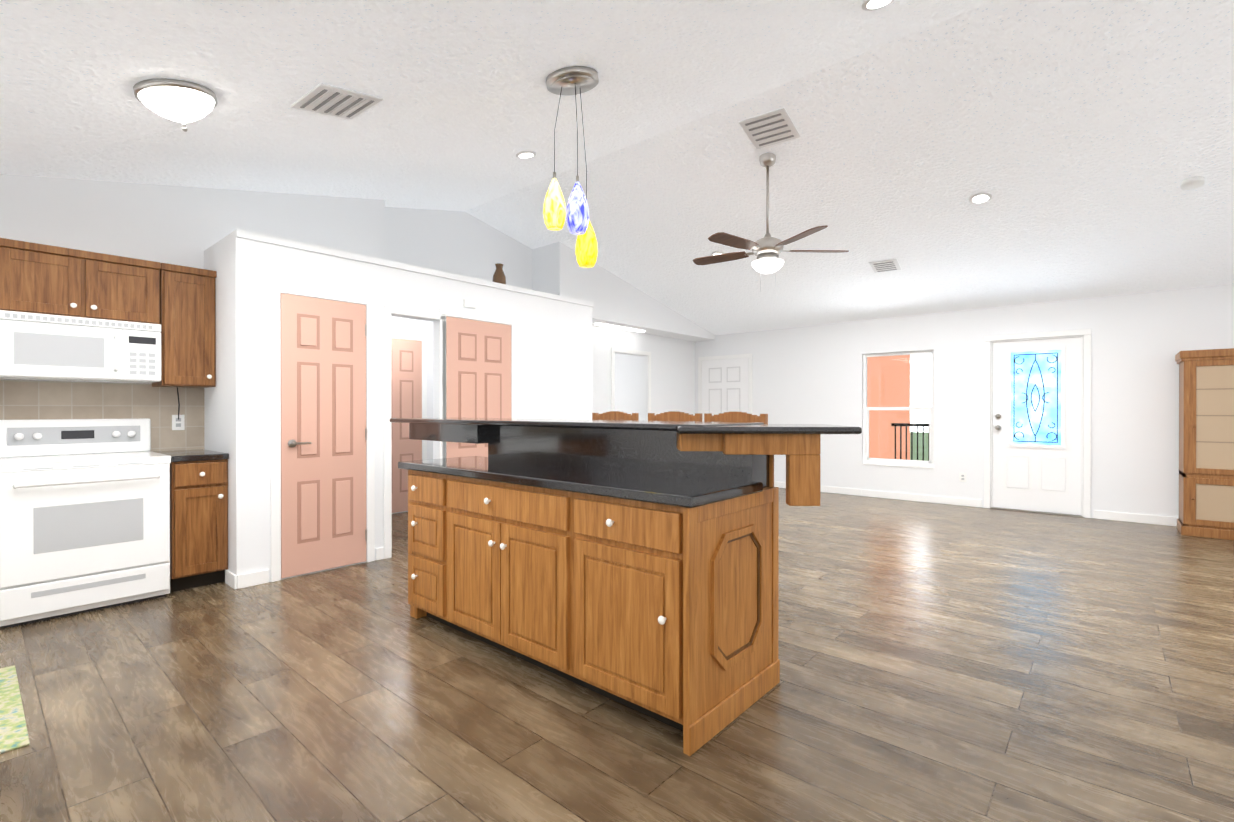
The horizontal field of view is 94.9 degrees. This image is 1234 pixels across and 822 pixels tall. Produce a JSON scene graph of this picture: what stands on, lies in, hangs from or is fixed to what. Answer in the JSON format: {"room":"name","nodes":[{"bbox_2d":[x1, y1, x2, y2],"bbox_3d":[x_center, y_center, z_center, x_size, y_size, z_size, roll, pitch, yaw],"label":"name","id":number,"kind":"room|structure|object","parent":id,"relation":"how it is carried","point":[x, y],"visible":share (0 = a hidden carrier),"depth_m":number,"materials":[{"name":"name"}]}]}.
{"room":"kitchen","nodes":[
{"label":"kitchen","id":0,"kind":"room"},
{"bbox_2d":[0,174,384,451],"bbox_3d":[-3.582,-0.607,4.155,0.370,3.620,3.710,0,0,41],"label":"wall","id":1,"kind":"structure","parent":0,"point":[187,226],"depth_m":4.17,"materials":[{"name":"white paint"}]},
{"bbox_2d":[0,238,160,323],"bbox_3d":[-3.495,-0.804,3.687,0.370,0.427,0.778,0,0,41],"label":"upper cabinet","id":2,"kind":"object","parent":1,"relation":"attached to","point":[45,279],"visible":0.98,"depth_m":3.57,"materials":[{"name":"brown wood"}]},
{"bbox_2d":[0,310,160,382],"bbox_3d":[-3.468,-0.393,3.665,0.441,0.385,0.760,0,0,41],"label":"microwave","id":3,"kind":"object","parent":2,"relation":"attached to","point":[35,346],"visible":1,"depth_m":3.52,"materials":[{"name":"white"}]},
{"bbox_2d":[0,380,203,450],"bbox_3d":[-3.873,0.050,3.535,0.008,0.490,2.150,0,0,41],"label":"backsplash","id":4,"kind":"structure","parent":1,"relation":"attached to","point":[30,400],"depth_m":3.96,"materials":[{"name":"tile"}]},
{"bbox_2d":[172,387,184,429],"bbox_3d":[-3.261,-0.017,4.213,0.023,0.320,0.075,0,0,41],"label":"outlet","id":5,"kind":"object","parent":4,"relation":"attached to","point":[178,421],"visible":1,"depth_m":4.21,"materials":[{"name":"white plastic"}]},
{"bbox_2d":[152,263,216,387],"bbox_3d":[-3.133,-0.598,4.103,0.370,0.842,0.320,0,0,41],"label":"upper cabinet","id":6,"kind":"object","parent":1,"relation":"attached to","point":[187,323],"visible":0.98,"depth_m":4.00,"materials":[{"name":"brown wood"}]},
{"bbox_2d":[385,207,714,420],"bbox_3d":[-1.099,-0.620,8.172,2.400,3.620,5.610,0,0,41],"label":"wall","id":7,"kind":"structure","parent":0,"point":[669,337],"depth_m":7.41,"materials":[{"name":"white paint"}]},
{"bbox_2d":[595,323,644,331],"bbox_3d":[0.056,-1.179,8.034,0.080,0.019,1.000,0,0,41],"label":"recessed light","id":8,"kind":"object","parent":7,"relation":"in","point":[617,327],"visible":1,"depth_m":7.96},
{"bbox_2d":[611,347,650,412],"bbox_3d":[0.222,0.137,8.456,0.018,2.105,0.920,0,0,41],"label":"trim","id":9,"kind":"structure","parent":7,"relation":"attached to","point":[628,351],"depth_m":8.28,"materials":[{"name":"white wood"}]},
{"bbox_2d":[0,488,1233,821],"bbox_3d":[0.230,1.232,4.640,9.850,0.060,9.600,0,0,41],"label":"floor","id":10,"kind":"structure","parent":0,"point":[942,662],"depth_m":2.35,"materials":[{"name":"brown wood"}]},
{"bbox_2d":[0,665,29,753],"bbox_3d":[-2.687,1.205,2.128,0.950,0.008,0.620,0,0,41],"label":"kitchen mat","id":11,"kind":"object","parent":10,"relation":"on","point":[13,732],"visible":1,"depth_m":2.24,"materials":[{"name":"green fabric"}]},
{"bbox_2d":[0,418,170,627],"bbox_3d":[-3.358,0.630,3.570,0.737,1.150,0.768,0,0,41],"label":"stove","id":12,"kind":"object","parent":10,"relation":"on","point":[84,515],"visible":1,"depth_m":3.40,"materials":[{"name":"white metal"}]},
{"bbox_2d":[153,449,228,591],"bbox_3d":[-3.023,0.749,4.012,0.660,0.910,0.314,0,0,41],"label":"base cabinet","id":13,"kind":"object","parent":10,"relation":"on","point":[198,517],"visible":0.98,"depth_m":3.82,"materials":[{"name":"brown wood"}]},
{"bbox_2d":[204,229,593,581],"bbox_3d":[-2.156,-0.017,5.787,1.980,2.430,3.500,0,0,41],"label":"wall block","id":14,"kind":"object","parent":10,"relation":"on","point":[554,356],"visible":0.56,"depth_m":4.32,"materials":[{"name":"white paint"}]},
{"bbox_2d":[270,282,374,581],"bbox_3d":[-2.167,0.150,4.238,0.076,2.106,0.742,0,0,41],"label":"pantry door","id":15,"kind":"structure","parent":14,"relation":"attached to","point":[322,466],"depth_m":4.22,"materials":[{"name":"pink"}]},
{"bbox_2d":[391,332,426,512],"bbox_3d":[-2.580,0.142,6.607,0.021,2.106,0.792,0,0,41],"label":"hall door","id":16,"kind":"structure","parent":14,"relation":"attached to","point":[409,378],"depth_m":6.69,"materials":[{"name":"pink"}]},
{"bbox_2d":[384,305,445,558],"bbox_3d":[-1.705,0.170,4.812,0.018,2.062,0.567,0,0,41],"label":"trim","id":17,"kind":"structure","parent":14,"relation":"attached to","point":[388,310],"depth_m":4.62,"materials":[{"name":"white wood"}]},
{"bbox_2d":[463,299,475,307],"bbox_3d":[-1.355,-0.985,5.204,0.026,0.070,0.120,0,0,41],"label":"thermostat","id":18,"kind":"object","parent":14,"relation":"attached to","point":[469,303],"visible":0.98,"depth_m":5.19,"materials":[{"name":"white plastic"}]},
{"bbox_2d":[439,308,516,458],"bbox_3d":[-1.249,0.147,5.275,0.096,2.106,0.852,0,0,41],"label":"closet door","id":19,"kind":"structure","parent":14,"relation":"attached to","point":[481,368],"depth_m":5.26,"materials":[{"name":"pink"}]},
{"bbox_2d":[492,263,505,283],"bbox_3d":[-1.220,-1.375,5.868,0.140,0.285,0.140,0,0,41],"label":"vase","id":20,"kind":"object","parent":14,"relation":"on","point":[499,276],"visible":0.75,"depth_m":5.82,"materials":[{"name":"brown ceramic"}]},
{"bbox_2d":[398,465,779,755],"bbox_3d":[-0.266,0.772,2.898,1.999,0.870,0.729,0,0,41],"label":"kitchen island","id":21,"kind":"object","parent":10,"relation":"on","point":[633,564],"depth_m":2.33,"materials":[{"name":"brown wood"}]},
{"bbox_2d":[398,457,765,504],"bbox_3d":[-0.334,0.317,2.844,2.045,0.040,0.545,0,0,41],"label":"island countertop","id":22,"kind":"structure","parent":21,"relation":"on","point":[684,488],"depth_m":2.53,"materials":[{"name":"black stone"}]},
{"bbox_2d":[592,411,638,419],"bbox_3d":[-0.132,0.602,4.489,0.471,1.199,0.400,0,0,41],"label":"bar stool","id":23,"kind":"object","parent":10,"relation":"on","point":[614,415],"visible":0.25,"depth_m":4.59,"materials":[{"name":"brown wood"}]},
{"bbox_2d":[648,411,701,420],"bbox_3d":[0.313,0.604,4.101,0.471,1.199,0.400,0,0,41],"label":"bar stool","id":24,"kind":"object","parent":10,"relation":"on","point":[673,416],"visible":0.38,"depth_m":4.21,"materials":[{"name":"brown wood"}]},
{"bbox_2d":[704,412,767,423],"bbox_3d":[0.698,0.605,3.767,0.471,1.199,0.400,0,0,41],"label":"bar stool","id":25,"kind":"object","parent":10,"relation":"on","point":[734,417],"visible":0.21,"depth_m":3.87,"materials":[{"name":"brown wood"}]},
{"bbox_2d":[1175,348,1233,539],"bbox_3d":[5.790,0.309,5.486,0.520,1.780,0.517,0,0,41],"label":"curio cabinet","id":26,"kind":"object","parent":10,"relation":"on","point":[1206,443],"visible":1,"depth_m":5.37,"materials":[{"name":"brown wood"}]},
{"bbox_2d":[0,0,1233,334],"bbox_3d":[0.965,-1.804,3.990,7.800,1.165,9.500,0,0,41],"label":"ceiling","id":27,"kind":"structure","parent":0,"point":[1080,140],"depth_m":3.86,"materials":[{"name":"white paint"}]},
{"bbox_2d":[133,78,217,131],"bbox_3d":[-2.222,-1.530,2.859,0.340,0.216,0.339,0,0,41],"label":"flush ceiling light","id":28,"kind":"object","parent":27,"relation":"attached to","point":[183,102],"visible":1,"depth_m":2.78,"materials":[{"name":"white glass"}]},
{"bbox_2d":[290,83,382,119],"bbox_3d":[-1.580,-1.741,3.199,0.361,0.091,0.353,0,0,37],"label":"ceiling vent","id":29,"kind":"object","parent":27,"relation":"in","point":[329,100],"visible":0.98,"depth_m":3.17,"materials":[{"name":"white metal"}]},
{"bbox_2d":[516,151,535,158],"bbox_3d":[-0.744,-2.095,4.631,0.170,0.047,0.169,0,0,41],"label":"recessed light","id":30,"kind":"object","parent":27,"relation":"in","point":[525,154],"visible":0.98,"depth_m":4.61,"materials":[{"name":"white glass"}]},
{"bbox_2d":[543,66,598,267],"bbox_3d":[-0.261,-1.425,3.330,0.310,1.122,0.314,0,0,41],"label":"pendant light","id":31,"kind":"object","parent":27,"relation":"hanging from","point":[571,80],"visible":1,"depth_m":3.26,"materials":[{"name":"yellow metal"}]},
{"bbox_2d":[711,251,724,255],"bbox_3d":[1.177,-1.807,6.563,0.170,0.048,0.169,0,0,41],"label":"recessed light","id":32,"kind":"object","parent":27,"relation":"in","point":[716,252],"visible":0.4,"depth_m":6.50,"materials":[{"name":"white glass"}]},
{"bbox_2d":[738,107,800,148],"bbox_3d":[1.173,-2.162,4.350,0.361,0.092,0.352,0,0,37],"label":"ceiling vent","id":33,"kind":"object","parent":27,"relation":"in","point":[774,127],"visible":1,"depth_m":4.33,"materials":[{"name":"white metal"}]},
{"bbox_2d":[693,152,848,291],"bbox_3d":[1.212,-1.556,4.705,1.276,1.114,1.286,0,0,41],"label":"ceiling fan","id":34,"kind":"object","parent":27,"relation":"hanging from","point":[767,249],"visible":0.98,"depth_m":4.63,"materials":[{"name":"brown wood"}]},
{"bbox_2d":[861,0,894,10],"bbox_3d":[1.346,-2.105,2.904,0.170,0.047,0.169,0,0,41],"label":"recessed light","id":35,"kind":"object","parent":27,"relation":"in","point":[869,5],"visible":0.96,"depth_m":2.92,"materials":[{"name":"white glass"}]},
{"bbox_2d":[869,259,901,272],"bbox_3d":[2.963,-1.600,6.254,0.281,0.074,0.274,0,0,37],"label":"ceiling vent","id":36,"kind":"object","parent":27,"relation":"in","point":[885,265],"visible":1,"depth_m":6.23,"materials":[{"name":"white metal"}]},
{"bbox_2d":[969,192,992,203],"bbox_3d":[3.097,-1.812,4.824,0.170,0.048,0.169,0,0,41],"label":"recessed light","id":37,"kind":"object","parent":27,"relation":"in","point":[981,198],"visible":0.98,"depth_m":4.81,"materials":[{"name":"white"}]},
{"bbox_2d":[1180,176,1204,189],"bbox_3d":[4.332,-1.714,4.263,0.130,0.063,0.135,0,0,41],"label":"smoke detector","id":38,"kind":"object","parent":27,"relation":"attached to","point":[1194,182],"visible":1,"depth_m":4.24,"materials":[{"name":"white plastic"}]},
{"bbox_2d":[695,284,1233,517],"bbox_3d":[4.014,-0.117,7.520,7.770,2.620,0.120,0,0,41],"label":"wall","id":39,"kind":"structure","parent":0,"point":[812,374],"depth_m":7.03,"materials":[{"name":"white paint"}]},
{"bbox_2d":[698,353,751,420],"bbox_3d":[1.751,0.134,9.345,1.012,2.106,0.096,0,0,41],"label":"door","id":40,"kind":"structure","parent":39,"relation":"in","point":[725,384],"depth_m":9.36,"materials":[{"name":"white wood"}]},
{"bbox_2d":[774,481,981,506],"bbox_3d":[3.347,1.143,8.013,3.080,0.094,0.014,0,0,41],"label":"baseboard","id":41,"kind":"structure","parent":39,"relation":"attached to","point":[828,489],"depth_m":7.61,"materials":[{"name":"white wood"}]},
{"bbox_2d":[862,350,933,468],"bbox_3d":[3.804,-0.023,7.682,0.900,1.550,0.112,0,0,41],"label":"window","id":42,"kind":"structure","parent":39,"relation":"in","point":[898,409],"depth_m":7.70,"materials":[{"name":"white"}]},
{"bbox_2d":[959,473,965,481],"bbox_3d":[4.358,0.836,7.137,0.075,0.115,0.008,0,0,41],"label":"outlet","id":43,"kind":"object","parent":39,"relation":"attached to","point":[962,477],"visible":1,"depth_m":7.14,"materials":[{"name":"white plastic"}]},
{"bbox_2d":[984,329,1090,517],"bbox_3d":[4.938,0.138,6.685,1.010,2.115,0.161,0,0,41],"label":"entry door","id":44,"kind":"structure","parent":39,"relation":"in","point":[1037,407],"depth_m":6.65,"materials":[{"name":"white wood"}]},
{"bbox_2d":[1094,510,1178,525],"bbox_3d":[6.050,1.150,5.657,1.972,0.094,0.018,0,0,41],"label":"baseboard","id":45,"kind":"structure","parent":39,"relation":"attached to","point":[1098,514],"depth_m":6.07,"materials":[{"name":"white wood"}]}
]}

